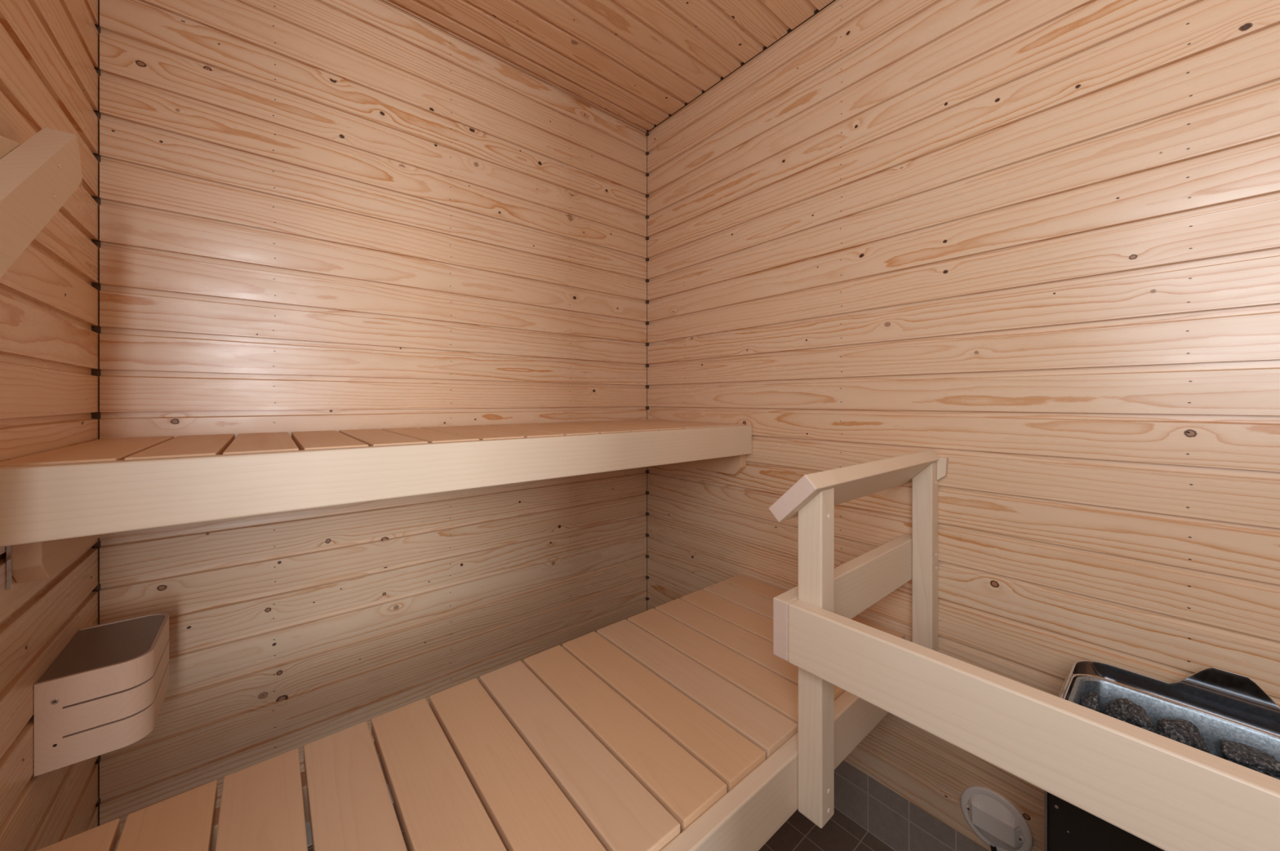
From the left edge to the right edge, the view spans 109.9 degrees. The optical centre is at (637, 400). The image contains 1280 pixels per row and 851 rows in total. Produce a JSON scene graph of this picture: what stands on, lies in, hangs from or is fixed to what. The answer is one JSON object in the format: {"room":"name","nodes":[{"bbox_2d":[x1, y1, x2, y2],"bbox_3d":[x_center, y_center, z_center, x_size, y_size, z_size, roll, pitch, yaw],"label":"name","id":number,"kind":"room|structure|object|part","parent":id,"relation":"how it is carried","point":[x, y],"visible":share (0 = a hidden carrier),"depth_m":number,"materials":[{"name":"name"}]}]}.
{"room":"sauna","nodes":[
{"label":"sauna","id":0,"kind":"room"},
{"bbox_2d":[0,0,97,850],"bbox_3d":[-0.731,-0.088,0.429,0.050,2.147,1.330,0,0,-40],"label":"wall","id":1,"kind":"structure","parent":0,"point":[49,48],"depth_m":0.70,"materials":[{"name":"brown wood"}]},
{"bbox_2d":[0,127,82,278],"bbox_3d":[-0.569,-0.026,0.316,0.054,0.714,0.870,0,0,-40],"label":"grab rail","id":2,"kind":"object","parent":1,"relation":"attached to","point":[38,175],"visible":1,"depth_m":0.54,"materials":[{"name":"beige wood"}]},
{"bbox_2d":[34,613,168,777],"bbox_3d":[-0.913,0.488,0.783,0.118,0.136,0.216,0,0,-40],"label":"lampshade","id":3,"kind":"object","parent":1,"relation":"attached to","point":[108,673],"visible":1,"depth_m":0.72,"materials":[{"name":"brown wood"}]},
{"bbox_3d":[-0.916,0.423,0.781,0.112,0.003,0.201,0,0,-40],"label":"plate","id":4,"kind":"part","parent":3,"relation":"part of","materials":[{"name":"brown wood"}]},
{"bbox_3d":[-0.915,0.490,0.782,0.070,0.070,0.090,0,0,-40],"label":"bulb globe","id":5,"kind":"part","parent":3,"relation":"part of","materials":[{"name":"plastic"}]},
{"bbox_2d":[92,0,647,850],"bbox_3d":[-0.546,-0.088,1.410,1.584,2.147,0.050,0,0,-40],"label":"wall","id":6,"kind":"structure","parent":0,"point":[337,215],"depth_m":1.19,"materials":[{"name":"brown wood"}]},
{"bbox_2d":[305,784,394,847],"bbox_3d":[-0.569,1.065,1.399,1.536,0.159,0.058,0,0,-40],"label":"baseboard","id":7,"kind":"structure","parent":6,"relation":"attached to","point":[308,824],"depth_m":1.14,"materials":[{"name":"tile"}]},
{"bbox_2d":[0,419,751,590],"bbox_3d":[-0.362,0.165,1.187,1.483,0.174,0.521,0,0,-40],"label":"bench","id":8,"kind":"object","parent":6,"relation":"attached to","point":[55,504],"visible":1,"depth_m":0.73,"materials":[{"name":"brown wood"}]},
{"bbox_3d":[-0.832,0.200,0.595,0.004,0.100,0.003,0,0,-40],"label":"rail plate","id":9,"kind":"part","parent":8,"relation":"part of","materials":[{"name":"brown wood"}]},
{"bbox_3d":[-0.951,0.178,0.759,0.028,0.148,0.400,0,0,-40],"label":"support rail","id":10,"kind":"part","parent":8,"relation":"part of","materials":[{"name":"brown wood"}]},
{"bbox_3d":[0.196,0.174,1.654,0.028,0.141,0.480,0,0,-40],"label":"support rail","id":11,"kind":"part","parent":8,"relation":"part of","materials":[{"name":"brown wood"}]},
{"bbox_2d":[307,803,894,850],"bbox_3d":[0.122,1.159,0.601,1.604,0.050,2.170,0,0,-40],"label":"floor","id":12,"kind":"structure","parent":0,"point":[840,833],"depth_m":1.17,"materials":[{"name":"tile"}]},
{"bbox_2d":[383,0,835,132],"bbox_3d":[0.122,-1.137,0.601,1.584,0.050,2.150,0,0,-40],"label":"ceiling","id":13,"kind":"structure","parent":0,"point":[638,62],"depth_m":1.38,"materials":[{"name":"brown wood"}]},
{"bbox_2d":[647,0,1279,850],"bbox_3d":[0.713,-0.088,1.089,0.050,2.147,2.150,0,0,-40],"label":"wall","id":14,"kind":"structure","parent":0,"point":[1033,246],"depth_m":0.97,"materials":[{"name":"brown wood"}]},
{"bbox_2d":[36,574,911,850],"bbox_3d":[-0.059,0.628,0.820,1.478,0.104,0.529,0,0,-40],"label":"bench","id":15,"kind":"object","parent":14,"relation":"attached to","point":[672,726],"visible":0.77,"depth_m":0.71,"materials":[{"name":"brown wood"}]},
{"bbox_2d":[768,449,1279,850],"bbox_3d":[0.781,0.399,0.519,0.568,0.565,1.077,0,0,-40],"label":"safety railing","id":16,"kind":"object","parent":15,"relation":"attached to","point":[1171,795],"visible":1,"depth_m":0.58,"materials":[{"name":"white wood"}]},
{"bbox_3d":[0.295,0.412,0.741,0.042,0.538,0.042,0,0,-40],"label":"post","id":17,"kind":"part","parent":16,"relation":"part of","materials":[{"name":"beige wood"}]},
{"bbox_3d":[0.453,0.376,0.918,0.566,0.096,0.028,0,0,-40],"label":"cross rail","id":18,"kind":"part","parent":16,"relation":"part of","materials":[{"name":"beige wood"}]},
{"bbox_3d":[0.466,0.159,0.902,0.566,0.084,0.086,0,0,-40],"label":"handrail","id":19,"kind":"part","parent":16,"relation":"part of","materials":[{"name":"beige wood"}]},
{"bbox_3d":[0.678,0.412,1.057,0.042,0.538,0.042,0,0,-40],"label":"post","id":20,"kind":"part","parent":16,"relation":"part of","materials":[{"name":"beige wood"}]},
{"bbox_3d":[0.709,0.159,1.042,0.015,0.055,0.020,0,0,-40],"label":"wall plate","id":21,"kind":"part","parent":16,"relation":"part of","materials":[{"name":"beige wood"}]},
{"bbox_2d":[834,760,988,850],"bbox_3d":[0.715,1.065,1.097,0.058,0.159,2.160,0,0,-40],"label":"baseboard","id":22,"kind":"structure","parent":14,"relation":"attached to","point":[899,824],"depth_m":1.14,"materials":[{"name":"tile"}]},
{"bbox_2d":[960,786,1032,850],"bbox_3d":[0.773,0.983,0.970,0.036,0.273,0.125,0,0,-40],"label":"junction box","id":23,"kind":"object","parent":14,"relation":"attached to","point":[992,817],"visible":1,"depth_m":0.96,"materials":[{"name":"white plastic"}]},
{"bbox_2d":[1044,660,1279,850],"bbox_3d":[0.844,0.725,0.628,0.335,0.589,0.366,0,0,-40],"label":"heater","id":24,"kind":"object","parent":14,"relation":"attached to","point":[1222,704],"visible":0.45,"depth_m":0.70,"materials":[{"name":"silver metal"}]},
{"bbox_3d":[0.614,0.778,0.673,0.005,0.484,0.003,0,0,-40],"label":"edge trim","id":25,"kind":"part","parent":24,"relation":"part of","materials":[{"name":"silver metal"}]},
{"bbox_2d":[1080,692,1100,712],"bbox_3d":[0.753,0.510,0.747,0.055,0.046,0.023,0,0,-36],"label":"stone","id":26,"kind":"object","parent":24,"relation":"on","point":[1091,700],"visible":0.62,"depth_m":0.74,"materials":[{"name":"grey stone"}]},
{"bbox_2d":[1104,698,1154,733],"bbox_3d":[0.784,0.508,0.718,0.045,0.056,0.071,0,0,20],"label":"stone","id":27,"kind":"object","parent":24,"relation":"on","point":[1124,710],"visible":0.77,"depth_m":0.71,"materials":[{"name":"grey stone"}]},
{"bbox_3d":[0.830,0.778,0.616,0.263,0.484,0.364,0,0,-40],"label":"casing","id":28,"kind":"part","parent":24,"relation":"part of","materials":[{"name":"black metal"}]},
{"bbox_2d":[1067,676,1279,762],"bbox_3d":[0.811,0.561,0.602,0.227,0.155,0.339,0,0,-40],"label":"stone basin","id":29,"kind":"object","parent":24,"relation":"in","point":[1213,728],"depth_m":0.71,"materials":[{"name":"metal"}]},
{"bbox_2d":[1156,718,1209,753],"bbox_3d":[0.823,0.512,0.682,0.050,0.056,0.050,0,0,8],"label":"stone","id":30,"kind":"object","parent":24,"relation":"on","point":[1183,731],"visible":0.71,"depth_m":0.67,"materials":[{"name":"grey stone"}]},
{"bbox_2d":[1220,739,1279,780],"bbox_3d":[0.874,0.511,0.641,0.052,0.026,0.047,0,0,40],"label":"stone","id":31,"kind":"object","parent":24,"relation":"on","point":[1241,754],"visible":0.9,"depth_m":0.63,"materials":[{"name":"grey stone"}]}
]}

